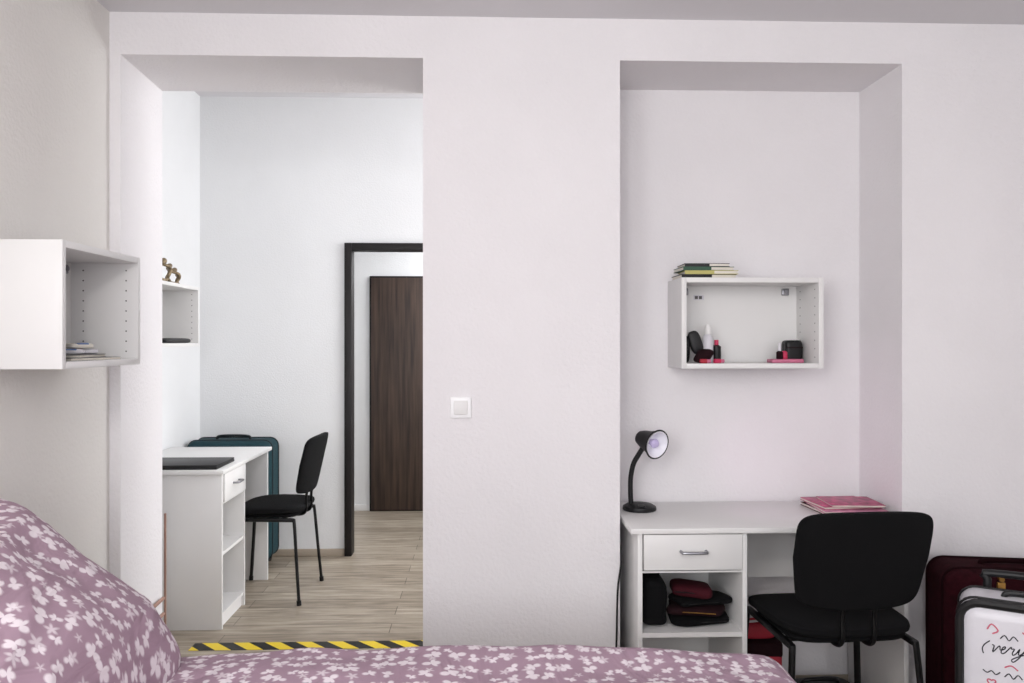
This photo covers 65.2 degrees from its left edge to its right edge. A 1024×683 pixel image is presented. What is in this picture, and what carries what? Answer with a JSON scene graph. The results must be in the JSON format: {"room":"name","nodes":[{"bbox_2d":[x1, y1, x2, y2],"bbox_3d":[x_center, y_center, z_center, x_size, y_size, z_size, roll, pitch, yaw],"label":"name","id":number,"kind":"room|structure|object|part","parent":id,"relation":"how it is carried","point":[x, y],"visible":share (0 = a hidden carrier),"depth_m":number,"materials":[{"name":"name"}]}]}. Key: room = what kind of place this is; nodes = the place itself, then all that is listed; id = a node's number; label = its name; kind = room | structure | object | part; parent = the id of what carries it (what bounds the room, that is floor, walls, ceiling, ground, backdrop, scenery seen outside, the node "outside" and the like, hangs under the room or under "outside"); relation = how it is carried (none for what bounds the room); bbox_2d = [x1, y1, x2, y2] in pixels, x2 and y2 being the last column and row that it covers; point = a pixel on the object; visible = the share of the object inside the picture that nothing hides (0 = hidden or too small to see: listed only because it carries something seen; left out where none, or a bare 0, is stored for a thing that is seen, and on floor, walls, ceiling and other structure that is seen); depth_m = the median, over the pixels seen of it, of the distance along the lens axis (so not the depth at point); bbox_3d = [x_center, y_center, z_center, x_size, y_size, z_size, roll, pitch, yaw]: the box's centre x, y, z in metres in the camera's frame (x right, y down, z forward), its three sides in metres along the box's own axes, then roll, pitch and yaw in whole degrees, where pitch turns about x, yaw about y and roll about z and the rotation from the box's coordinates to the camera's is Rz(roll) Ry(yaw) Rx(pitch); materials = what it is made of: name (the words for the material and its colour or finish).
{"room":"bedroom","nodes":[
{"label":"bedroom","id":0,"kind":"room"},
{"bbox_2d":[0,0,108,571],"bbox_3d":[-1.349,0.080,0.533,0.120,2.560,4.360,0,0,-2],"label":"wall","id":1,"kind":"structure","parent":0,"point":[54,54],"depth_m":2.38,"materials":[{"name":"paint"}]},
{"bbox_2d":[0,239,139,368],"bbox_3d":[-1.243,-0.093,2.236,0.209,0.327,0.457,0,0,-2],"label":"wall shelf","id":2,"kind":"object","parent":1,"relation":"attached to","point":[54,293],"visible":0.96,"depth_m":2.02,"materials":[{"name":"white laminate"}]},
{"bbox_3d":[-1.236,-0.093,2.017,0.209,0.327,0.019,0,0,-2],"label":"panel","id":3,"kind":"part","parent":2,"relation":"part of","materials":[{"name":"white plastic"}]},
{"bbox_3d":[-1.344,-0.093,2.233,0.008,0.291,0.421,0,0,-2],"label":"panel","id":4,"kind":"part","parent":2,"relation":"part of","materials":[{"name":"white plastic"}]},
{"bbox_2d":[66,357,119,360],"bbox_3d":[-1.232,0.049,2.255,0.130,0.007,0.240,0,0,4],"label":"booklet","id":5,"kind":"object","parent":2,"relation":"on","point":[92,358],"visible":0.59,"depth_m":2.23,"materials":[{"name":"paper"}]},
{"bbox_2d":[66,354,105,357],"bbox_3d":[-1.236,0.041,2.251,0.110,0.009,0.200,0,0,-9],"label":"booklet","id":6,"kind":"object","parent":5,"relation":"on","point":[67,355],"visible":0.55,"depth_m":2.21,"materials":[{"name":"paper"}]},
{"bbox_2d":[66,349,85,353],"bbox_3d":[-1.234,0.028,2.238,0.072,0.016,0.052,0,0,-19],"label":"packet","id":7,"kind":"object","parent":6,"relation":"on","point":[68,351],"visible":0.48,"depth_m":2.22,"materials":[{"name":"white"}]},
{"bbox_2d":[66,343,92,347],"bbox_3d":[-1.230,0.012,2.264,0.052,0.016,0.072,0,0,25],"label":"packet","id":8,"kind":"object","parent":7,"relation":"on","point":[68,345],"visible":0.88,"depth_m":2.24,"materials":[{"name":"paper"}]},
{"bbox_2d":[85,349,97,353],"bbox_3d":[-1.231,0.028,2.298,0.072,0.016,0.052,0,0,27],"label":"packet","id":9,"kind":"object","parent":6,"relation":"on","point":[88,351],"visible":0.55,"depth_m":2.28,"materials":[{"name":"white"}]},
{"bbox_3d":[-1.243,-0.248,2.236,0.209,0.018,0.421,0,0,-2],"label":"panel","id":10,"kind":"part","parent":2,"relation":"part of","materials":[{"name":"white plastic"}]},
{"bbox_3d":[-1.243,0.061,2.236,0.209,0.018,0.421,0,0,-2],"label":"panel","id":11,"kind":"part","parent":2,"relation":"part of","materials":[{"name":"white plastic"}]},
{"bbox_3d":[-1.251,-0.093,2.455,0.209,0.327,0.019,0,0,-2],"label":"panel","id":12,"kind":"part","parent":2,"relation":"part of","materials":[{"name":"white plastic"}]},
{"bbox_2d":[162,91,199,450],"bbox_3d":[-2.042,-0.095,4.822,0.156,2.910,3.460,0,0,-2],"label":"wall","id":13,"kind":"structure","parent":0,"point":[180,109],"depth_m":4.73,"materials":[{"name":"paint"}]},
{"bbox_2d":[162,280,199,346],"bbox_3d":[-1.809,-0.133,4.049,0.253,0.320,0.560,0,0,-2],"label":"wall shelf","id":14,"kind":"object","parent":13,"relation":"attached to","point":[180,302],"visible":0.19,"depth_m":4.31,"materials":[{"name":"white laminate"}]},
{"bbox_2d":[162,258,180,283],"bbox_3d":[-1.766,-0.358,4.142,0.060,0.131,0.279,0,0,-2],"label":"ornament","id":15,"kind":"object","parent":14,"relation":"on","point":[168,266],"visible":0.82,"depth_m":4.09,"materials":[{"name":"brown metal"}]},
{"bbox_2d":[162,338,190,342],"bbox_3d":[-1.728,-0.004,4.072,0.080,0.026,0.340,0,0,-2],"label":"case","id":16,"kind":"object","parent":14,"relation":"on","point":[164,340],"visible":0.64,"depth_m":4.02,"materials":[{"name":"black plastic"}]},
{"bbox_3d":[-1.809,-0.284,4.049,0.253,0.018,0.524,0,0,-2],"label":"panel","id":17,"kind":"part","parent":14,"relation":"part of","materials":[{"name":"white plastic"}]},
{"bbox_3d":[-1.809,0.018,4.049,0.253,0.018,0.524,0,0,-2],"label":"panel","id":18,"kind":"part","parent":14,"relation":"part of","materials":[{"name":"white plastic"}]},
{"bbox_2d":[170,511,422,656],"bbox_3d":[0.289,1.400,2.462,4.650,0.080,8.340,0,0,-2],"label":"floor","id":19,"kind":"structure","parent":0,"point":[375,593],"depth_m":4.28,"materials":[{"name":"grey wood"}]},
{"bbox_2d":[164,513,165,623],"bbox_3d":[-1.453,1.040,3.351,0.010,0.640,0.010,0,0,-2],"label":"pipe","id":20,"kind":"object","parent":19,"relation":"on","point":[164,513],"visible":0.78,"depth_m":3.35,"materials":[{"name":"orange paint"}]},
{"bbox_2d":[162,447,271,630],"bbox_3d":[-1.636,0.983,4.165,0.591,0.755,0.860,0,0,-2],"label":"desk","id":21,"kind":"object","parent":19,"relation":"on","point":[209,538],"visible":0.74,"depth_m":3.77,"materials":[{"name":"white laminate"}]},
{"bbox_2d":[162,457,233,469],"bbox_3d":[-1.617,0.595,3.901,0.440,0.021,0.270,0,0,-2],"label":"laptop","id":22,"kind":"object","parent":21,"relation":"on","point":[168,463],"visible":0.57,"depth_m":3.86,"materials":[{"name":"black plastic"}]},
{"bbox_3d":[-1.614,0.694,3.946,0.499,0.133,0.330,0,0,-2],"label":"drawer","id":23,"kind":"part","parent":21,"relation":"part of","materials":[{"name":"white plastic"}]},
{"bbox_3d":[-1.349,0.690,3.955,0.032,0.010,0.095,0,0,-2],"label":"handle","id":24,"kind":"part","parent":21,"relation":"part of","materials":[{"name":"metal"}]},
{"bbox_3d":[-1.665,0.992,4.563,0.540,0.737,0.016,0,0,-2],"label":"panel","id":25,"kind":"part","parent":21,"relation":"part of","materials":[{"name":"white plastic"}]},
{"bbox_2d":[187,434,278,560],"bbox_3d":[-1.696,0.962,4.866,0.511,0.795,0.275,0,0,-2],"label":"suitcase","id":26,"kind":"object","parent":19,"relation":"on","point":[225,440],"visible":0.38,"depth_m":4.81,"materials":[{"name":"teal fabric"}]},
{"bbox_3d":[-1.696,0.583,4.879,0.216,0.036,0.017,0,0,-2],"label":"carry handle","id":27,"kind":"part","parent":26,"relation":"part of","materials":[{"name":"black plastic"}]},
{"bbox_2d":[245,432,327,605],"bbox_3d":[-1.262,0.931,4.341,0.491,0.860,0.451,0,0,2],"label":"chair","id":28,"kind":"object","parent":19,"relation":"on","point":[274,507],"visible":0.92,"depth_m":4.22,"materials":[{"name":"black fabric"}]},
{"bbox_3d":[-1.463,1.139,4.545,0.085,0.444,0.030,0,0,31],"label":"leg","id":29,"kind":"part","parent":28,"relation":"part of","materials":[{"name":"black metal"}]},
{"bbox_3d":[-1.299,0.928,4.159,0.320,0.020,0.019,0,0,2],"label":"rail","id":30,"kind":"part","parent":28,"relation":"part of","materials":[{"name":"black metal"}]},
{"bbox_3d":[-1.292,0.890,4.343,0.385,0.064,0.404,0,0,2],"label":"seat","id":31,"kind":"part","parent":28,"relation":"part of","materials":[{"name":"black fabric"}]},
{"bbox_3d":[-1.122,1.139,4.140,0.085,0.444,0.029,0,0,31],"label":"leg","id":32,"kind":"part","parent":28,"relation":"part of","materials":[{"name":"black metal"}]},
{"bbox_3d":[-1.068,0.654,4.335,0.104,0.306,0.399,0,0,2],"label":"backrest","id":33,"kind":"part","parent":28,"relation":"part of","materials":[{"name":"black fabric"}]},
{"bbox_3d":[-1.108,1.139,4.532,0.085,0.444,0.030,0,0,-27],"label":"leg","id":34,"kind":"part","parent":28,"relation":"part of","materials":[{"name":"black metal"}]},
{"bbox_2d":[188,640,422,650],"bbox_3d":[0.224,1.359,3.618,3.300,0.002,0.085,0,0,-2],"label":"tape","id":35,"kind":"object","parent":19,"relation":"on","point":[404,643],"visible":0.36,"depth_m":3.58,"materials":[{"name":"yellow plastic"}]},
{"bbox_2d":[620,501,908,682],"bbox_3d":[0.869,0.990,2.869,0.968,0.740,0.466,0,0,-2],"label":"desk","id":36,"kind":"object","parent":19,"relation":"on","point":[720,545],"visible":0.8,"depth_m":2.76,"materials":[{"name":"white laminate"}]},
{"bbox_2d":[615,542,621,646],"bbox_3d":[0.372,0.996,2.828,0.035,0.718,0.236,0,0,8],"label":"power cable","id":37,"kind":"object","parent":36,"relation":"hanging from","point":[620,542],"visible":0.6,"depth_m":2.75,"materials":[{"name":"black plastic"}]},
{"bbox_2d":[623,430,668,512],"bbox_3d":[0.480,0.468,2.933,0.124,0.304,0.160,0,0,-34],"label":"desk lamp","id":38,"kind":"object","parent":36,"relation":"on","point":[654,443],"visible":1,"depth_m":2.91,"materials":[{"name":"black plastic"}]},
{"bbox_3d":[0.499,0.371,2.913,0.110,0.108,0.106,0,0,-34],"label":"lamp shade","id":39,"kind":"part","parent":38,"relation":"part of","materials":[{"name":"black plastic"}]},
{"bbox_3d":[0.509,0.369,2.895,0.043,0.034,0.034,0,0,42],"label":"bulb","id":40,"kind":"part","parent":38,"relation":"part of","materials":[{"name":"white glass"}]},
{"bbox_2d":[642,573,666,624],"bbox_3d":[0.481,0.877,2.818,0.101,0.188,0.240,0,0,-2],"label":"handbag","id":41,"kind":"object","parent":36,"relation":"on","point":[654,589],"visible":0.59,"depth_m":2.71,"materials":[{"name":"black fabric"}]},
{"bbox_3d":[0.596,0.701,2.845,0.330,0.118,0.374,0,0,-2],"label":"drawer","id":42,"kind":"part","parent":36,"relation":"part of","materials":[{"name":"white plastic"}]},
{"bbox_3d":[0.603,0.697,2.643,0.095,0.010,0.032,0,0,-2],"label":"handle","id":43,"kind":"part","parent":36,"relation":"part of","materials":[{"name":"metal"}]},
{"bbox_2d":[667,611,728,626],"bbox_3d":[0.648,0.957,2.789,0.225,0.030,0.151,0,0,-9],"label":"pouch","id":44,"kind":"object","parent":36,"relation":"on","point":[678,620],"visible":0.65,"depth_m":2.73,"materials":[{"name":"black fabric"}]},
{"bbox_2d":[666,599,724,616],"bbox_3d":[0.640,0.924,2.790,0.201,0.034,0.148,0,0,11],"label":"pouch","id":45,"kind":"object","parent":44,"relation":"on","point":[673,608],"visible":0.69,"depth_m":2.73,"materials":[{"name":"red leather"}]},
{"bbox_2d":[668,590,731,606],"bbox_3d":[0.657,0.894,2.791,0.208,0.024,0.129,0,0,-13],"label":"pouch","id":46,"kind":"object","parent":45,"relation":"on","point":[718,598],"visible":0.79,"depth_m":2.74,"materials":[{"name":"black fabric"}]},
{"bbox_2d":[670,578,712,598],"bbox_3d":[0.623,0.861,2.789,0.154,0.042,0.120,0,0,18],"label":"pouch","id":47,"kind":"object","parent":46,"relation":"on","point":[680,587],"visible":1,"depth_m":2.75,"materials":[{"name":"fabric"}]},
{"bbox_3d":[1.041,0.764,3.036,0.534,0.252,0.016,0,0,-2],"label":"modesty panel","id":48,"kind":"part","parent":36,"relation":"part of","materials":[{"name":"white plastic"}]},
{"bbox_2d":[800,501,822,513],"bbox_3d":[1.218,0.614,2.952,0.225,0.012,0.200,0,0,-6],"label":"magazine","id":49,"kind":"object","parent":36,"relation":"on","point":[803,503],"visible":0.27,"depth_m":2.97,"materials":[{"name":"paper"}]},
{"bbox_2d":[807,503,886,512],"bbox_3d":[1.217,0.603,2.908,0.225,0.010,0.200,0,0,1],"label":"magazine","id":50,"kind":"object","parent":49,"relation":"on","point":[815,507],"visible":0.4,"depth_m":2.83,"materials":[{"name":"paper"}]},
{"bbox_2d":[800,497,880,509],"bbox_3d":[1.207,0.593,2.945,0.215,0.010,0.185,0,0,-7],"label":"magazine","id":51,"kind":"object","parent":50,"relation":"on","point":[814,501],"visible":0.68,"depth_m":2.87,"materials":[{"name":"paper"}]},
{"bbox_2d":[816,496,885,506],"bbox_3d":[1.234,0.585,2.923,0.190,0.006,0.170,0,0,2],"label":"magazine","id":52,"kind":"object","parent":51,"relation":"on","point":[833,501],"visible":1,"depth_m":2.91,"materials":[{"name":"paper"}]},
{"bbox_3d":[1.321,0.999,2.900,0.016,0.722,0.415,0,0,-2],"label":"panel","id":53,"kind":"part","parent":36,"relation":"part of","materials":[{"name":"white plastic"}]},
{"bbox_2d":[747,637,782,665],"bbox_3d":[0.906,1.225,2.969,0.154,0.270,0.154,0,0,1],"label":"shoe box","id":54,"kind":"object","parent":19,"relation":"on","point":[772,648],"visible":0.37,"depth_m":2.89,"materials":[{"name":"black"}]},
{"bbox_2d":[748,622,774,638],"bbox_3d":[0.902,1.058,2.968,0.147,0.064,0.120,0,0,-2],"label":"purse","id":55,"kind":"object","parent":54,"relation":"on","point":[756,630],"visible":0.33,"depth_m":2.91,"materials":[{"name":"red leather"}]},
{"bbox_2d":[747,595,757,622],"bbox_3d":[0.897,0.990,2.967,0.110,0.070,0.102,0,0,-13],"label":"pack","id":56,"kind":"object","parent":55,"relation":"on","point":[752,619],"visible":0.07,"depth_m":2.91},
{"bbox_2d":[795,676,849,682],"bbox_3d":[1.147,1.303,2.982,0.280,0.114,0.160,0,0,-2],"label":"duffel bag","id":57,"kind":"object","parent":19,"relation":"on","point":[820,679],"visible":0.8,"depth_m":2.98,"materials":[{"name":"black fabric"}]},
{"bbox_2d":[747,511,933,682],"bbox_3d":[1.034,0.931,2.590,0.480,0.860,0.523,0,0,-5],"label":"chair","id":58,"kind":"object","parent":19,"relation":"on","point":[851,570],"visible":0.96,"depth_m":2.38,"materials":[{"name":"black fabric"}]},
{"bbox_3d":[0.806,1.139,2.793,0.031,0.444,0.090,0,0,-34],"label":"leg","id":59,"kind":"part","parent":58,"relation":"part of","materials":[{"name":"black metal"}]},
{"bbox_3d":[0.837,0.928,2.606,0.020,0.020,0.340,0,0,-5],"label":"rail","id":60,"kind":"part","parent":58,"relation":"part of","materials":[{"name":"black metal"}]},
{"bbox_3d":[0.839,1.139,2.416,0.031,0.444,0.090,0,0,24],"label":"leg","id":61,"kind":"part","parent":58,"relation":"part of","materials":[{"name":"black metal"}]},
{"bbox_3d":[1.031,0.890,2.623,0.430,0.064,0.410,0,0,-5],"label":"seat","id":62,"kind":"part","parent":58,"relation":"part of","materials":[{"name":"black fabric"}]},
{"bbox_3d":[1.222,1.139,2.829,0.032,0.444,0.091,0,0,24],"label":"leg","id":63,"kind":"part","parent":58,"relation":"part of","materials":[{"name":"black metal"}]},
{"bbox_3d":[1.052,0.654,2.385,0.424,0.306,0.111,0,0,-5],"label":"backrest","id":64,"kind":"part","parent":58,"relation":"part of","materials":[{"name":"black fabric"}]},
{"bbox_3d":[1.225,0.928,2.640,0.020,0.020,0.340,0,0,-5],"label":"rail","id":65,"kind":"part","parent":58,"relation":"part of","materials":[{"name":"black metal"}]},
{"bbox_3d":[1.256,1.139,2.453,0.032,0.444,0.091,0,0,-34],"label":"leg","id":66,"kind":"part","parent":58,"relation":"part of","materials":[{"name":"black metal"}]},
{"bbox_2d":[925,555,1023,682],"bbox_3d":[1.638,1.035,2.606,0.491,0.650,0.265,0,0,8],"label":"suitcase","id":67,"kind":"object","parent":19,"relation":"on","point":[946,576],"visible":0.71,"depth_m":2.61,"materials":[{"name":"red fabric"}]},
{"bbox_3d":[1.639,0.723,2.619,0.216,0.026,0.017,0,0,8],"label":"carry handle","id":68,"kind":"part","parent":67,"relation":"part of","materials":[{"name":"black plastic"}]},
{"bbox_2d":[955,569,1023,682],"bbox_3d":[1.447,1.006,2.161,0.434,0.708,0.202,0,0,31],"label":"suitcase","id":69,"kind":"object","parent":19,"relation":"on","point":[989,621],"visible":1,"depth_m":2.15,"materials":[{"name":"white plastic"}]},
{"bbox_2d":[987,623,998,633],"bbox_3d":[1.287,0.769,2.142,0.029,0.029,0.004,0,0,31],"label":"print","id":70,"kind":"object","parent":69,"relation":"on","point":[992,628],"depth_m":2.14},
{"bbox_3d":[1.489,0.698,2.230,0.320,0.094,0.022,0,0,31],"label":"pull handle","id":71,"kind":"part","parent":69,"relation":"part of","materials":[{"name":"black plastic"}]},
{"bbox_3d":[1.447,0.698,2.162,0.216,0.026,0.017,0,0,31],"label":"carry handle","id":72,"kind":"part","parent":69,"relation":"part of","materials":[{"name":"black plastic"}]},
{"bbox_3d":[-0.292,1.110,1.491,2.000,0.500,0.900,0,0,-2],"label":"bed","id":73,"kind":"object","parent":19,"relation":"on","visible":0},
{"bbox_2d":[167,644,795,682],"bbox_3d":[-0.274,0.898,1.516,2.083,0.306,1.050,0,0,-2],"label":"duvet","id":74,"kind":"object","parent":73,"relation":"on","point":[557,663],"visible":0.81,"depth_m":1.89,"materials":[{"name":"fabric"}]},
{"bbox_2d":[0,498,180,682],"bbox_3d":[-1.034,0.572,1.515,0.561,0.469,0.862,0,0,-2],"label":"pillow","id":75,"kind":"object","parent":74,"relation":"on","point":[65,618],"visible":1,"depth_m":1.57,"materials":[{"name":"fabric"}]},
{"bbox_2d":[195,91,422,98],"bbox_3d":[-0.072,-1.590,4.215,4.050,0.080,2.110,0,0,-2],"label":"ceiling","id":76,"kind":"structure","parent":0,"point":[200,93],"depth_m":5.02,"materials":[{"name":"paint"}]},
{"bbox_2d":[200,96,422,548],"bbox_3d":[-0.077,-0.095,5.160,3.794,2.910,0.080,0,0,-2],"label":"wall","id":77,"kind":"structure","parent":0,"point":[286,182],"depth_m":5.07,"materials":[{"name":"paint"}]},
{"bbox_2d":[272,548,343,556],"bbox_3d":[-1.517,1.337,5.063,0.910,0.045,0.015,0,0,-2],"label":"baseboard","id":78,"kind":"structure","parent":77,"relation":"attached to","point":[281,552],"depth_m":5.06,"materials":[{"name":"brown wood"}]},
{"bbox_2d":[344,243,422,555],"bbox_3d":[-0.587,0.367,5.133,0.954,1.985,0.110,0,0,-2],"label":"door frame","id":79,"kind":"structure","parent":77,"relation":"in","point":[349,248],"depth_m":5.06,"materials":[{"name":"brown wood"}]},
{"bbox_2d":[354,252,422,503],"bbox_3d":[-0.126,0.060,6.547,3.794,2.600,0.145,0,0,-2],"label":"wall","id":80,"kind":"structure","parent":0,"point":[366,264],"depth_m":6.44,"materials":[{"name":"paint"}]},
{"bbox_2d":[354,504,369,510],"bbox_3d":[-1.581,1.335,6.416,0.876,0.050,0.015,0,0,-2],"label":"baseboard","id":81,"kind":"structure","parent":80,"relation":"attached to","point":[357,507],"depth_m":6.42,"materials":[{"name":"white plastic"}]},
{"bbox_2d":[370,276,422,510],"bbox_3d":[-0.713,0.417,6.410,0.858,1.885,0.088,0,0,-2],"label":"door","id":82,"kind":"structure","parent":80,"relation":"in","point":[396,302],"depth_m":6.41,"materials":[{"name":"wood"}]},
{"bbox_2d":[97,0,1023,24],"bbox_3d":[0.636,-1.159,0.542,4.090,0.081,4.480,0,0,-2],"label":"ceiling","id":83,"kind":"structure","parent":0,"point":[878,11],"depth_m":2.70,"materials":[{"name":"paint"}]},
{"bbox_2d":[109,12,1023,682],"bbox_3d":[0.272,-0.130,2.971,4.650,2.980,0.400,0,0,-2],"label":"wall","id":84,"kind":"structure","parent":0,"point":[571,166],"depth_m":2.81,"materials":[{"name":"paint"}]},
{"bbox_2d":[153,597,164,607],"bbox_3d":[-1.338,1.171,2.992,0.016,0.377,0.188,0,0,-4],"label":"pipe","id":85,"kind":"object","parent":84,"relation":"attached to","point":[161,599],"visible":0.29,"depth_m":3.03,"materials":[{"name":"orange paint"}]},
{"bbox_2d":[450,397,470,417],"bbox_3d":[-0.176,0.227,2.748,0.072,0.072,0.014,0,0,-2],"label":"light switch","id":86,"kind":"object","parent":84,"relation":"attached to","point":[460,407],"visible":1,"depth_m":2.75,"materials":[{"name":"plastic"}]},
{"bbox_2d":[668,277,823,368],"bbox_3d":[0.868,-0.067,3.003,0.520,0.329,0.217,0,0,-2],"label":"wall shelf","id":87,"kind":"object","parent":84,"relation":"attached to","point":[749,317],"visible":0.92,"depth_m":3.10,"materials":[{"name":"white laminate"}]},
{"bbox_3d":[0.617,-0.067,2.994,0.019,0.329,0.217,0,0,-2],"label":"panel","id":88,"kind":"part","parent":87,"relation":"part of","materials":[{"name":"white plastic"}]},
{"bbox_2d":[686,336,689,362],"bbox_3d":[0.648,0.029,2.994,0.032,0.100,0.040,0,0,-2],"label":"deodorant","id":89,"kind":"object","parent":87,"relation":"on","point":[687,337],"visible":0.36,"depth_m":2.98,"materials":[{"name":"black plastic"}]},
{"bbox_2d":[688,331,702,353],"bbox_3d":[0.686,0.017,2.991,0.058,0.115,0.024,0,0,-2],"label":"hairbrush","id":90,"kind":"object","parent":87,"relation":"on","point":[696,344],"visible":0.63,"depth_m":2.98,"materials":[{"name":"plastic"}]},
{"bbox_2d":[693,295,703,299],"bbox_3d":[0.722,-0.170,3.097,0.040,0.018,0.001,0,0,-2],"label":"sticker","id":91,"kind":"object","parent":87,"relation":"attached to","point":[695,297],"visible":1,"depth_m":3.10,"materials":[{"name":"white paper"}]},
{"bbox_2d":[693,349,713,362],"bbox_3d":[0.703,0.053,2.936,0.071,0.052,0.060,0,0,-2],"label":"pouch","id":92,"kind":"object","parent":87,"relation":"on","point":[702,353],"visible":0.73,"depth_m":2.91,"materials":[{"name":"fabric"}]},
{"bbox_2d":[671,274,736,279],"bbox_3d":[0.718,-0.239,3.000,0.205,0.015,0.140,0,0,-4],"label":"book","id":93,"kind":"object","parent":87,"relation":"on","point":[680,275],"visible":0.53,"depth_m":2.93,"materials":[{"name":"paper"}]},
{"bbox_2d":[678,270,737,274],"bbox_3d":[0.732,-0.254,2.995,0.195,0.014,0.135,0,0,1],"label":"book","id":94,"kind":"object","parent":93,"relation":"on","point":[685,271],"visible":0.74,"depth_m":2.93,"materials":[{"name":"paper"}]},
{"bbox_2d":[674,266,732,272],"bbox_3d":[0.716,-0.268,2.998,0.190,0.014,0.135,0,0,-4],"label":"book","id":95,"kind":"object","parent":94,"relation":"on","point":[678,270],"visible":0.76,"depth_m":2.93,"materials":[{"name":"paper"}]},
{"bbox_2d":[677,263,729,267],"bbox_3d":[0.715,-0.281,2.995,0.165,0.012,0.130,0,0,-1],"label":"book","id":96,"kind":"object","parent":95,"relation":"on","point":[684,264],"visible":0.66,"depth_m":2.93,"materials":[{"name":"paper"}]},
{"bbox_2d":[700,359,710,362],"bbox_3d":[0.700,0.071,2.898,0.038,0.016,0.016,0,0,-2],"label":"lipstick","id":97,"kind":"object","parent":87,"relation":"on","point":[701,360],"visible":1,"depth_m":2.89,"materials":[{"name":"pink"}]},
{"bbox_2d":[702,324,712,362],"bbox_3d":[0.734,0.007,2.997,0.040,0.143,0.040,0,0,-2],"label":"spray bottle","id":98,"kind":"object","parent":87,"relation":"on","point":[707,340],"visible":0.75,"depth_m":2.98,"materials":[{"name":"white plastic"}]},
{"bbox_2d":[713,340,720,358],"bbox_3d":[0.771,0.036,3.019,0.034,0.085,0.034,0,0,-2],"label":"perfume bottle","id":99,"kind":"object","parent":87,"relation":"on","point":[716,348],"visible":0.64,"depth_m":3.01,"materials":[{"name":"black glass"}]},
{"bbox_2d":[713,359,724,362],"bbox_3d":[0.752,0.071,2.906,0.038,0.016,0.016,0,0,-13],"label":"lipstick","id":100,"kind":"object","parent":87,"relation":"on","point":[714,360],"visible":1,"depth_m":2.90,"materials":[{"name":"pink plastic"}]},
{"bbox_3d":[0.864,-0.067,3.107,0.484,0.293,0.008,0,0,-2],"label":"panel","id":101,"kind":"part","parent":87,"relation":"part of","materials":[{"name":"white plastic"}]},
{"bbox_3d":[0.868,-0.223,3.003,0.484,0.018,0.217,0,0,-2],"label":"panel","id":102,"kind":"part","parent":87,"relation":"part of","materials":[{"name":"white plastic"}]},
{"bbox_3d":[0.868,0.088,3.003,0.484,0.018,0.217,0,0,-2],"label":"panel","id":103,"kind":"part","parent":87,"relation":"part of","materials":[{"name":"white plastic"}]},
{"bbox_2d":[767,359,803,362],"bbox_3d":[1.017,0.072,2.977,0.120,0.014,0.060,0,0,-2],"label":"palette","id":104,"kind":"object","parent":87,"relation":"on","point":[768,360],"visible":0.99,"depth_m":2.95,"materials":[{"name":"plastic"}]},
{"bbox_2d":[776,343,782,358],"bbox_3d":[0.992,0.035,2.966,0.024,0.060,0.024,0,0,-2],"label":"nail polish","id":105,"kind":"object","parent":104,"relation":"on","point":[779,354],"visible":1,"depth_m":2.96,"materials":[{"name":"glass"}]},
{"bbox_2d":[782,344,787,358],"bbox_3d":[1.016,0.037,2.987,0.024,0.055,0.024,0,0,-2],"label":"nail polish","id":106,"kind":"object","parent":104,"relation":"on","point":[785,353],"visible":0.89,"depth_m":2.98,"materials":[{"name":"pink glass"}]},
{"bbox_2d":[781,340,802,358],"bbox_3d":[1.066,0.037,3.048,0.068,0.084,0.062,0,0,-2],"label":"case","id":107,"kind":"object","parent":87,"relation":"on","point":[793,347],"visible":0.59,"depth_m":3.02,"materials":[{"name":"black plastic"}]},
{"bbox_3d":[1.118,-0.067,3.011,0.019,0.329,0.217,0,0,-2],"label":"panel","id":108,"kind":"part","parent":87,"relation":"part of","materials":[{"name":"white plastic"}]},
{"bbox_2d":[795,674,847,680],"bbox_3d":[0.861,1.330,3.105,0.996,0.060,0.014,0,0,-2],"label":"baseboard","id":109,"kind":"structure","parent":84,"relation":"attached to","point":[844,676],"depth_m":3.11,"materials":[{"name":"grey wood"}]}
]}

